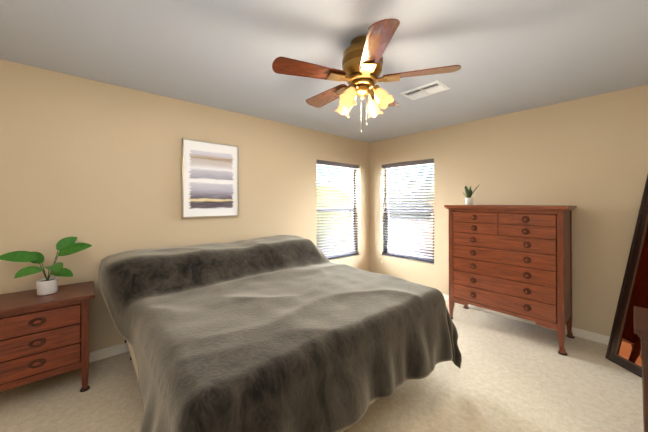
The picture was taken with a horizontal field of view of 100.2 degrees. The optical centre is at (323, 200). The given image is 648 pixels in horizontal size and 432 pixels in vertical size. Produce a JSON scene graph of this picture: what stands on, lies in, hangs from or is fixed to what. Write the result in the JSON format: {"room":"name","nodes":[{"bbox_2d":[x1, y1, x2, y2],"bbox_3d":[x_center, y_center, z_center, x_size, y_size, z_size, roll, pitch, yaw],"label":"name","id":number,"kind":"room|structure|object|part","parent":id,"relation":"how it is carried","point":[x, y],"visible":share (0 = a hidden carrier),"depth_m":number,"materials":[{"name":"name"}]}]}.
{"room":"bedroom","nodes":[
{"label":"bedroom","id":0,"kind":"room"},
{"bbox_2d":[0,59,369,352],"bbox_3d":[-1.093,0.176,3.286,5.300,2.440,0.200,0,0,-41],"label":"wall","id":1,"kind":"structure","parent":0,"point":[97,165],"depth_m":2.48,"materials":[{"name":"paint"}]},
{"bbox_2d":[89,343,128,362],"bbox_3d":[-1.024,1.353,3.201,4.906,0.085,0.015,0,0,-41],"label":"baseboard","id":2,"kind":"structure","parent":1,"relation":"attached to","point":[100,354],"depth_m":2.41,"materials":[{"name":"beige paint"}]},
{"bbox_2d":[182,138,238,217],"bbox_3d":[-1.239,-0.233,3.003,0.605,0.825,0.032,0,0,-41],"label":"framed art","id":3,"kind":"object","parent":1,"relation":"attached to","point":[210,179],"visible":0.94,"depth_m":2.98,"materials":[{"name":"paper"}]},
{"bbox_2d":[316,166,354,255],"bbox_3d":[0.164,0.158,4.446,0.980,1.554,0.060,0,0,-41],"label":"window","id":4,"kind":"structure","parent":1,"relation":"in","point":[341,202],"depth_m":4.63,"materials":[{"name":"white plastic"}]},
{"bbox_2d":[316,159,358,259],"bbox_3d":[0.217,0.152,4.385,0.968,1.536,0.070,0,0,-41],"label":"window blind slats","id":5,"kind":"object","parent":4,"relation":"attached to","point":[343,165],"visible":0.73,"depth_m":4.36,"materials":[{"name":"grey plastic"}]},
{"bbox_2d":[0,301,643,431],"bbox_3d":[0.244,1.438,1.758,5.300,0.100,4.250,0,0,-41],"label":"floor","id":6,"kind":"structure","parent":0,"point":[511,375],"depth_m":1.94,"materials":[{"name":"carpet"}]},
{"bbox_2d":[0,281,94,392],"bbox_3d":[-2.061,1.039,1.974,0.590,0.700,0.465,0,0,-41],"label":"nightstand","id":7,"kind":"object","parent":6,"relation":"on","point":[43,336],"visible":1,"depth_m":1.86,"materials":[{"name":"brown wood"}]},
{"bbox_2d":[0,237,91,294],"bbox_3d":[-2.034,0.488,1.990,0.508,0.401,0.310,0,0,-41],"label":"fiddle-leaf fig plant","id":8,"kind":"object","parent":7,"relation":"on","point":[65,246],"visible":1,"depth_m":2.00,"materials":[{"name":"green plant"}]},
{"bbox_2d":[99,235,461,431],"bbox_3d":[-0.402,0.912,2.250,2.207,0.957,2.143,0,0,-41],"label":"bed","id":9,"kind":"object","parent":6,"relation":"on","point":[284,333],"visible":1,"depth_m":1.59,"materials":[{"name":"grey fabric"}]},
{"bbox_2d":[444,205,576,355],"bbox_3d":[2.008,0.722,3.001,0.544,1.345,1.110,0,0,-41],"label":"dresser","id":10,"kind":"object","parent":6,"relation":"on","point":[514,260],"visible":1,"depth_m":2.75,"materials":[{"name":"brown wood"}]},
{"bbox_2d":[463,184,479,204],"bbox_3d":[1.750,-0.071,3.255,0.130,0.243,0.191,0,0,-41],"label":"snake plant","id":11,"kind":"object","parent":10,"relation":"on","point":[468,198],"visible":1,"depth_m":3.24,"materials":[{"name":"green plant"}]},
{"bbox_2d":[605,175,647,377],"bbox_3d":[2.708,0.556,2.074,0.442,1.682,0.660,0,0,0],"label":"leaning mirror","id":12,"kind":"object","parent":6,"relation":"on","point":[624,347],"visible":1,"depth_m":2.33,"materials":[{"name":"brown wood"}]},
{"bbox_2d":[634,306,647,431],"bbox_3d":[2.027,1.023,1.289,0.445,0.725,0.727,0,0,-41],"label":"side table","id":13,"kind":"object","parent":6,"relation":"on","point":[641,322],"visible":1,"depth_m":1.41,"materials":[{"name":"brown wood"}]},
{"bbox_2d":[0,0,647,142],"bbox_3d":[0.244,-1.102,1.772,5.300,0.100,4.250,0,0,-41],"label":"ceiling","id":14,"kind":"structure","parent":0,"point":[510,56],"depth_m":1.90,"materials":[{"name":"paint"}]},
{"bbox_2d":[272,18,460,132],"bbox_3d":[0.239,-0.745,1.823,1.176,0.613,1.137,0,0,-41],"label":"fan","id":15,"kind":"object","parent":14,"relation":"hanging from","point":[364,80],"depth_m":1.69,"materials":[{"name":"brown wood"}]},
{"bbox_3d":[-0.088,-0.802,1.670,0.460,0.006,0.148,0,-11,-20],"label":"fan blade","id":16,"kind":"part","parent":15,"relation":"part of","materials":[{"name":"brown wood"}]},
{"bbox_3d":[0.028,-0.799,2.083,0.148,0.006,0.460,14,-9,-37],"label":"fan blade","id":17,"kind":"part","parent":15,"relation":"part of","materials":[{"name":"brown wood"}]},
{"bbox_3d":[0.254,-0.644,1.796,0.349,0.136,0.349,0,0,-6],"label":"fan shades","id":18,"kind":"part","parent":15,"relation":"part of","materials":[{"name":"glass"}]},
{"bbox_3d":[0.269,-0.803,1.432,0.148,0.006,0.460,-11,0,-2],"label":"fan blade","id":19,"kind":"part","parent":15,"relation":"part of","materials":[{"name":"brown wood"}]},
{"bbox_3d":[0.457,-0.799,2.101,0.148,0.006,0.460,13,7,33],"label":"fan blade","id":20,"kind":"part","parent":15,"relation":"part of","materials":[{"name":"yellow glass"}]},
{"bbox_3d":[0.606,-0.801,1.698,0.460,0.006,0.148,0,10,16],"label":"fan blade","id":21,"kind":"part","parent":15,"relation":"part of","materials":[{"name":"brown wood"}]},
{"bbox_2d":[400,80,449,99],"bbox_3d":[0.958,-1.043,2.580,0.240,0.010,0.380,0,0,-41],"label":"ceiling vent","id":22,"kind":"object","parent":14,"relation":"in","point":[437,86],"visible":0.96,"depth_m":2.56,"materials":[{"name":"white metal"}]},
{"bbox_2d":[370,84,647,335],"bbox_3d":[2.225,0.177,3.374,0.200,2.440,4.050,0,0,-41],"label":"wall","id":23,"kind":"structure","parent":0,"point":[587,157],"depth_m":2.90,"materials":[{"name":"paint"}]},
{"bbox_2d":[385,165,433,259],"bbox_3d":[1.389,0.157,4.384,0.062,1.554,0.950,0,0,-41],"label":"window","id":24,"kind":"structure","parent":23,"relation":"in","point":[403,210],"depth_m":4.54,"materials":[{"name":"white plastic"}]},
{"bbox_2d":[382,159,433,262],"bbox_3d":[1.313,0.223,4.317,0.113,1.678,0.938,0,0,-41],"label":"window blind slats","id":25,"kind":"object","parent":24,"relation":"attached to","point":[405,164],"visible":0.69,"depth_m":4.29,"materials":[{"name":"grey plastic"}]},
{"bbox_2d":[443,294,609,344],"bbox_3d":[2.085,1.354,3.369,0.015,0.085,3.810,0,0,-41],"label":"baseboard","id":26,"kind":"structure","parent":23,"relation":"attached to","point":[581,333],"depth_m":2.79,"materials":[{"name":"beige paint"}]},
{"label":"outside","id":27,"kind":"structure","parent":0,"visible":0},
{"bbox_2d":[316,187,433,254],"bbox_3d":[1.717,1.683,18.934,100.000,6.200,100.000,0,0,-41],"label":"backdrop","id":28,"kind":"structure","parent":27,"point":[350,222],"depth_m":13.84,"materials":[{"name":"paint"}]}
]}

